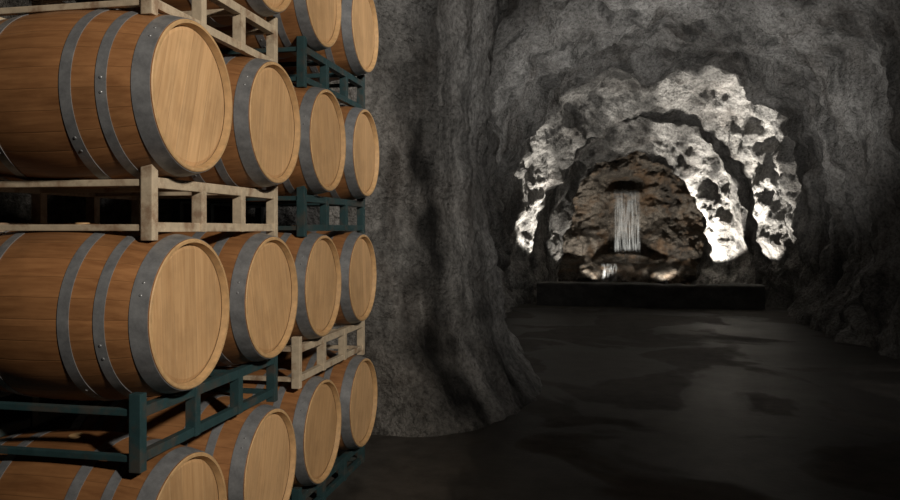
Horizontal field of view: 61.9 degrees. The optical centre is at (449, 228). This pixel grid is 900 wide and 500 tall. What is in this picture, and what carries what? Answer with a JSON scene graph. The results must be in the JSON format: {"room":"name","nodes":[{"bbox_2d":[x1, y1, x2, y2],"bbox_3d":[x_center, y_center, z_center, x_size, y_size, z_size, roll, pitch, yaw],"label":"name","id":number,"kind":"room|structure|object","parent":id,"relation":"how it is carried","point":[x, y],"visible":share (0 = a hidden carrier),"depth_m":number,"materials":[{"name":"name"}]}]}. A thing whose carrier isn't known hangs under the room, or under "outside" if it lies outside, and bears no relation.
{"room":"wine cave cellar","nodes":[
{"label":"wine cave cellar","id":0,"kind":"room"},
{"bbox_2d":[0,0,583,436],"bbox_3d":[-0.329,-0.691,10.062,4.617,5.382,26.383,0,0,24],"label":"wall","id":1,"kind":"structure","parent":0,"point":[470,207],"depth_m":6.53,"materials":[{"name":"grey stone"}]},
{"bbox_2d":[290,303,899,499],"bbox_3d":[1.079,1.600,9.982,11.400,0.022,26.000,0,0,11],"label":"floor","id":2,"kind":"structure","parent":0,"point":[634,403],"depth_m":6.16,"materials":[{"name":"concrete"}]},
{"bbox_2d":[289,445,364,499],"bbox_3d":[-1.088,1.502,4.679,0.796,0.198,1.152,0,0,11],"label":"rack","id":3,"kind":"object","parent":2,"relation":"on","point":[297,493],"visible":0.3,"depth_m":4.64,"materials":[{"name":"teal paint"}]},
{"bbox_2d":[204,366,341,487],"bbox_3d":[-1.168,1.141,4.337,0.936,0.684,0.684,0,0,12],"label":"wine barrel","id":4,"kind":"object","parent":3,"relation":"on","point":[313,410],"visible":0.27,"depth_m":4.15,"materials":[{"name":"brown wood"}]},
{"bbox_2d":[207,320,364,388],"bbox_3d":[-1.088,0.723,4.679,0.796,0.279,1.152,0,0,11],"label":"rack","id":5,"kind":"object","parent":4,"relation":"on","point":[297,345],"visible":0.47,"depth_m":4.40,"materials":[{"name":"beige paint"}]},
{"bbox_2d":[252,230,340,342],"bbox_3d":[-1.167,0.319,4.332,0.936,0.689,0.684,0,0,11],"label":"wine barrel","id":6,"kind":"object","parent":5,"relation":"on","point":[315,256],"visible":0.23,"depth_m":4.17,"materials":[{"name":"brown wood"}]},
{"bbox_2d":[172,186,364,236],"bbox_3d":[-1.082,-0.098,4.714,0.796,0.280,1.082,0,0,11],"label":"rack","id":7,"kind":"object","parent":6,"relation":"on","point":[302,200],"visible":0.58,"depth_m":4.45,"materials":[{"name":"teal paint"}]},
{"bbox_2d":[246,83,345,201],"bbox_3d":[-1.139,-0.501,4.329,0.936,0.687,0.684,0,0,11],"label":"wine barrel","id":8,"kind":"object","parent":7,"relation":"on","point":[319,167],"visible":0.27,"depth_m":4.15,"materials":[{"name":"brown wood"}]},
{"bbox_2d":[220,36,364,108],"bbox_3d":[-1.082,-0.919,4.714,0.796,0.280,1.082,0,0,11],"label":"rack","id":9,"kind":"object","parent":8,"relation":"on","point":[302,78],"visible":0.44,"depth_m":4.45,"materials":[{"name":"teal paint"}]},
{"bbox_2d":[214,0,341,58],"bbox_3d":[-1.168,-1.323,4.339,0.936,0.688,0.684,0,0,11],"label":"wine barrel","id":10,"kind":"object","parent":9,"relation":"on","point":[319,21],"visible":0.34,"depth_m":4.15,"materials":[{"name":"brown wood"}]},
{"bbox_2d":[278,0,378,83],"bbox_3d":[-1.009,-1.323,5.029,0.936,0.689,0.684,0,0,11],"label":"wine barrel","id":11,"kind":"object","parent":9,"relation":"on","point":[355,49],"visible":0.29,"depth_m":4.83,"materials":[{"name":"brown wood"}]},
{"bbox_2d":[313,105,378,199],"bbox_3d":[-1.004,-0.503,5.032,0.936,0.699,0.694,0,1,11],"label":"wine barrel","id":12,"kind":"object","parent":7,"relation":"on","point":[359,178],"visible":0.27,"depth_m":4.84,"materials":[{"name":"brown wood"}]},
{"bbox_2d":[292,225,376,325],"bbox_3d":[-1.025,0.318,5.036,0.936,0.689,0.684,0,0,11],"label":"wine barrel","id":13,"kind":"object","parent":5,"relation":"on","point":[355,250],"visible":0.31,"depth_m":4.86,"materials":[{"name":"brown wood"}]},
{"bbox_2d":[226,348,377,450],"bbox_3d":[-1.019,1.141,5.037,0.936,0.684,0.684,0,0,12],"label":"wine barrel","id":14,"kind":"object","parent":3,"relation":"on","point":[354,378],"visible":0.29,"depth_m":4.84,"materials":[{"name":"brown wood"}]},
{"bbox_2d":[537,281,764,309],"bbox_3d":[4.052,1.348,15.416,4.500,0.504,0.374,0,0,11],"label":"wall","id":15,"kind":"structure","parent":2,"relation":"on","point":[553,293],"depth_m":15.25,"materials":[{"name":"concrete"}]},
{"bbox_2d":[557,151,705,284],"bbox_3d":[5.113,-0.650,20.939,6.290,4.700,3.692,0,0,11],"label":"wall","id":16,"kind":"structure","parent":0,"point":[631,208],"depth_m":21.37,"materials":[{"name":"brown stone"}]},
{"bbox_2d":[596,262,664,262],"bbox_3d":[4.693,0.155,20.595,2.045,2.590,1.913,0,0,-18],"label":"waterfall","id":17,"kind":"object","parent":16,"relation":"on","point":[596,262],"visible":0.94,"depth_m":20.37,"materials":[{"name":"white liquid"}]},
{"bbox_2d":[513,0,875,182],"bbox_3d":[1.829,-2.478,9.877,7.280,2.699,25.866,0,0,11],"label":"ceiling","id":18,"kind":"structure","parent":0,"point":[672,82],"depth_m":13.61,"materials":[{"name":"grey stone"}]},
{"bbox_2d":[684,0,899,359],"bbox_3d":[4.992,-0.673,9.245,2.368,5.347,25.872,0,0,11],"label":"wall","id":19,"kind":"structure","parent":0,"point":[801,203],"depth_m":12.29,"materials":[{"name":"grey stone"}]},
{"bbox_3d":[-1.368,1.502,3.283,0.796,0.198,1.152,0,0,11],"label":"rack","id":20,"kind":"object","parent":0,"visible":0},
{"bbox_2d":[0,429,226,499],"bbox_3d":[-1.442,1.138,2.936,0.936,0.689,0.684,0,0,12],"label":"wine barrel","id":21,"kind":"object","parent":20,"relation":"on","point":[180,472],"visible":0.84,"depth_m":2.74,"materials":[{"name":"brown wood"}]},
{"bbox_2d":[0,355,277,473],"bbox_3d":[-1.368,0.723,3.283,0.796,0.279,1.152,0,0,11],"label":"rack","id":22,"kind":"object","parent":21,"relation":"on","point":[139,408],"visible":0.62,"depth_m":2.91,"materials":[{"name":"teal paint"}]},
{"bbox_2d":[0,222,229,400],"bbox_3d":[-1.433,0.318,2.943,0.936,0.689,0.684,0,0,11],"label":"wine barrel","id":23,"kind":"object","parent":22,"relation":"on","point":[85,315],"visible":0.92,"depth_m":2.66,"materials":[{"name":"brown wood"}]},
{"bbox_2d":[0,164,277,240],"bbox_3d":[-1.361,-0.098,3.317,0.796,0.280,1.082,0,0,11],"label":"rack","id":24,"kind":"object","parent":23,"relation":"on","point":[144,196],"visible":0.87,"depth_m":3.06,"materials":[{"name":"beige paint"}]},
{"bbox_2d":[0,9,231,188],"bbox_3d":[-1.417,-0.500,2.929,0.936,0.684,0.684,0,0,12],"label":"wine barrel","id":25,"kind":"object","parent":24,"relation":"on","point":[99,94],"visible":0.89,"depth_m":2.64,"materials":[{"name":"brown wood"}]},
{"bbox_2d":[0,0,277,62],"bbox_3d":[-1.361,-0.919,3.317,0.796,0.280,1.082,0,0,11],"label":"rack","id":26,"kind":"object","parent":25,"relation":"on","point":[199,13],"visible":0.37,"depth_m":3.20,"materials":[{"name":"beige paint"}]},
{"bbox_2d":[75,0,290,27],"bbox_3d":[-1.298,-1.322,3.640,0.936,0.685,0.684,0,0,11],"label":"wine barrel","id":27,"kind":"object","parent":26,"relation":"on","point":[261,8],"visible":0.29,"depth_m":3.52,"materials":[{"name":"brown wood"}]},
{"bbox_2d":[176,54,300,188],"bbox_3d":[-1.273,-0.502,3.631,0.936,0.689,0.684,0,0,11],"label":"wine barrel","id":28,"kind":"object","parent":24,"relation":"on","point":[261,150],"visible":0.31,"depth_m":3.42,"materials":[{"name":"brown wood"}]},
{"bbox_2d":[170,231,297,366],"bbox_3d":[-1.287,0.321,3.629,0.936,0.685,0.684,0,0,12],"label":"wine barrel","id":29,"kind":"object","parent":22,"relation":"on","point":[260,269],"visible":0.28,"depth_m":3.43,"materials":[{"name":"brown wood"}]},
{"bbox_2d":[69,393,295,499],"bbox_3d":[-1.296,1.141,3.635,0.936,0.684,0.684,0,0,11],"label":"wine barrel","id":30,"kind":"object","parent":20,"relation":"on","point":[254,449],"visible":0.49,"depth_m":3.45,"materials":[{"name":"brown wood"}]}
]}

